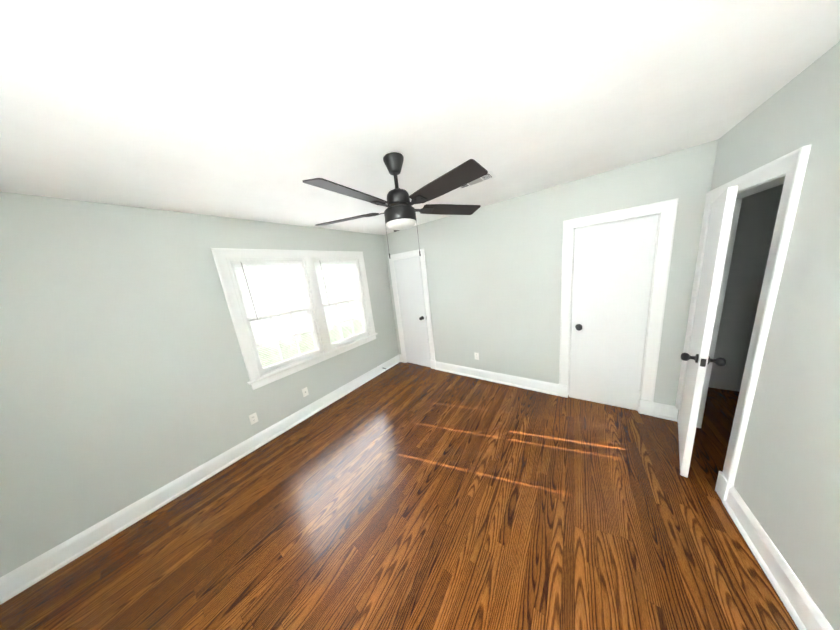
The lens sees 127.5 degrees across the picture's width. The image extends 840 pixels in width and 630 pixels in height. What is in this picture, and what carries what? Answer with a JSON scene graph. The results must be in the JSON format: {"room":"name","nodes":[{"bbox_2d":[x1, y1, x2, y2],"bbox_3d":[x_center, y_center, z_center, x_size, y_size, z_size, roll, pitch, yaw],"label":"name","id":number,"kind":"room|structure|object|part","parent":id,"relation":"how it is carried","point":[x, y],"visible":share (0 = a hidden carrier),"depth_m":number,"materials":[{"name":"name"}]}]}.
{"room":"empty bedroom","nodes":[
{"label":"empty bedroom","id":0,"kind":"room"},
{"bbox_2d":[0,192,398,576],"bbox_3d":[-1.537,0.093,2.854,0.140,2.500,5.000,2,14,36],"label":"wall","id":1,"kind":"structure","parent":0,"point":[124,378],"depth_m":1.62,"materials":[{"name":"grey paint"}]},
{"bbox_2d":[0,354,401,604],"bbox_3d":[-1.543,1.324,2.720,0.079,0.152,3.960,2,14,36],"label":"baseboard","id":2,"kind":"structure","parent":1,"relation":"attached to","point":[16,581],"depth_m":1.75,"materials":[{"name":"white"}]},
{"bbox_2d":[249,412,257,424],"bbox_3d":[-1.870,1.165,2.325,0.008,0.115,0.070,2,14,36],"label":"duplex electrical outlet","id":3,"kind":"object","parent":1,"relation":"attached to","point":[253,418],"visible":1,"depth_m":2.32,"materials":[{"name":"white plastic"}]},
{"bbox_2d":[211,248,377,389],"bbox_3d":[-1.463,-0.111,2.914,0.198,1.526,1.887,2,14,36],"label":"window unit","id":4,"kind":"structure","parent":1,"relation":"in","point":[227,261],"depth_m":2.65,"materials":[{"name":"white wood"}]},
{"bbox_2d":[302,387,308,396],"bbox_3d":[-1.534,1.033,2.772,0.015,0.115,0.070,2,14,36],"label":"outlet","id":5,"kind":"object","parent":1,"relation":"attached to","point":[305,391],"visible":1,"depth_m":2.77,"materials":[{"name":"white plastic"}]},
{"bbox_2d":[0,362,798,629],"bbox_3d":[0.579,1.419,1.659,5.040,0.080,5.000,2,14,36],"label":"floor","id":6,"kind":"structure","parent":0,"point":[404,496],"depth_m":1.42,"materials":[{"name":"brown wood"}]},
{"bbox_2d":[0,0,839,234],"bbox_3d":[0.299,-1.106,1.156,5.040,0.100,5.000,2,14,36],"label":"ceiling","id":7,"kind":"structure","parent":0,"point":[258,110],"depth_m":0.89,"materials":[{"name":"white paint"}]},
{"bbox_2d":[302,152,487,257],"bbox_3d":[-0.154,-0.724,1.410,1.270,0.646,1.239,2,14,36],"label":"fan","id":8,"kind":"object","parent":7,"relation":"hanging from","point":[399,213],"visible":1,"depth_m":1.33,"materials":[{"name":"black metal"}]},
{"bbox_3d":[-0.156,-0.849,1.421,0.218,0.406,0.218,2,14,36],"label":"motor","id":9,"kind":"part","parent":8,"relation":"part of","materials":[{"name":"black metal"}]},
{"bbox_2d":[459,171,496,189],"bbox_3d":[0.498,-1.216,1.883,0.350,0.010,0.156,2,14,36],"label":"ceiling vent","id":10,"kind":"object","parent":7,"relation":"in","point":[490,175],"visible":0.67,"depth_m":1.86,"materials":[{"name":"white metal"}]},
{"bbox_2d":[383,140,717,405],"bbox_3d":[1.054,-0.219,2.977,3.880,2.500,0.140,2,14,36],"label":"wall","id":11,"kind":"structure","parent":0,"point":[494,273],"depth_m":2.60,"materials":[{"name":"grey paint"}]},
{"bbox_2d":[388,248,435,368],"bbox_3d":[-0.095,-0.039,3.879,0.646,2.046,0.140,2,14,36],"label":"door frame","id":12,"kind":"structure","parent":11,"relation":"attached to","point":[398,297],"depth_m":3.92,"materials":[{"name":"white wood"}]},
{"bbox_2d":[394,256,430,366],"bbox_3d":[-0.155,-0.010,3.810,0.603,2.009,0.111,2,14,38],"label":"closet door","id":13,"kind":"structure","parent":11,"relation":"in","point":[408,273],"depth_m":3.80,"materials":[{"name":"white wood"}]},
{"bbox_3d":[0.047,0.057,3.667,0.104,0.066,0.104,2,14,38],"label":"knob","id":14,"kind":"part","parent":13,"relation":"part of","materials":[{"name":"black metal"}]},
{"bbox_2d":[474,352,478,359],"bbox_3d":[0.889,0.647,3.249,0.070,0.115,0.008,2,14,36],"label":"duplex electrical outlet","id":15,"kind":"object","parent":11,"relation":"attached to","point":[476,355],"visible":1,"depth_m":3.25,"materials":[{"name":"white plastic"}]},
{"bbox_2d":[435,361,557,395],"bbox_3d":[1.033,0.941,3.211,1.852,0.152,0.030,2,14,36],"label":"baseboard","id":16,"kind":"structure","parent":11,"relation":"attached to","point":[532,384],"depth_m":3.07,"materials":[{"name":"white wood"}]},
{"bbox_2d":[569,214,658,410],"bbox_3d":[2.011,0.066,2.222,0.620,2.009,0.111,1,14,34],"label":"room door","id":17,"kind":"structure","parent":11,"relation":"in","point":[613,262],"depth_m":2.21,"materials":[{"name":"white wood"}]},
{"label":"knob","id":18,"kind":"part","parent":17,"relation":"part of","materials":[{"name":"black metal"}]},
{"bbox_3d":[2.269,0.068,2.063,0.015,1.705,0.014,1,14,34],"label":"room door hinges","id":19,"kind":"part","parent":17,"relation":"part of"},
{"bbox_2d":[558,198,678,415],"bbox_3d":[2.049,0.002,2.284,0.830,2.123,0.168,2,14,36],"label":"door frame","id":20,"kind":"structure","parent":11,"relation":"attached to","point":[667,210],"depth_m":2.08,"materials":[{"name":"white wood"}]},
{"bbox_2d":[653,402,677,421],"bbox_3d":[2.517,0.992,2.126,0.167,0.152,0.030,2,14,36],"label":"baseboard","id":21,"kind":"structure","parent":11,"relation":"attached to","point":[665,411],"depth_m":2.12,"materials":[{"name":"white wood"}]},
{"bbox_2d":[708,184,783,391],"bbox_3d":[1.988,-0.404,3.381,5.180,2.500,0.140,2,14,36],"label":"wall","id":22,"kind":"structure","parent":0,"point":[755,230],"depth_m":2.20,"materials":[{"name":"grey paint"}]},
{"bbox_2d":[677,41,839,629],"bbox_3d":[1.332,0.301,0.212,0.140,2.500,4.100,2,14,36],"label":"wall","id":23,"kind":"structure","parent":0,"point":[787,483],"depth_m":0.98,"materials":[{"name":"grey paint"}]},
{"bbox_2d":[678,185,738,477],"bbox_3d":[2.181,0.168,1.612,0.762,2.012,0.187,-15,14,-39],"label":"entry door","id":24,"kind":"structure","parent":23,"relation":"in","point":[697,358],"depth_m":1.44,"materials":[{"name":"white wood"}]},
{"bbox_3d":[1.941,0.310,1.422,0.104,0.066,0.187,-15,14,-39],"label":"knob","id":25,"kind":"part","parent":24,"relation":"part of","materials":[{"name":"black metal"}]},
{"bbox_2d":[675,144,811,501],"bbox_3d":[2.274,0.130,1.516,0.168,2.123,0.960,2,14,36],"label":"door frame","id":26,"kind":"structure","parent":23,"relation":"attached to","point":[792,165],"depth_m":1.24,"materials":[{"name":"white wood"}]},
{"bbox_2d":[722,487,833,629],"bbox_3d":[1.163,1.530,0.183,0.030,0.152,3.037,2,14,36],"label":"baseboard","id":27,"kind":"structure","parent":23,"relation":"attached to","point":[803,609],"depth_m":1.04,"materials":[{"name":"white wood"}]},
{"label":"outside","id":28,"kind":"structure","parent":0,"visible":0},
{"bbox_2d":[235,263,362,366],"bbox_3d":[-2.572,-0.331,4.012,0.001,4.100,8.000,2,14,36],"label":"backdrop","id":29,"kind":"structure","parent":28,"point":[335,329],"depth_m":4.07,"materials":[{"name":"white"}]}
]}

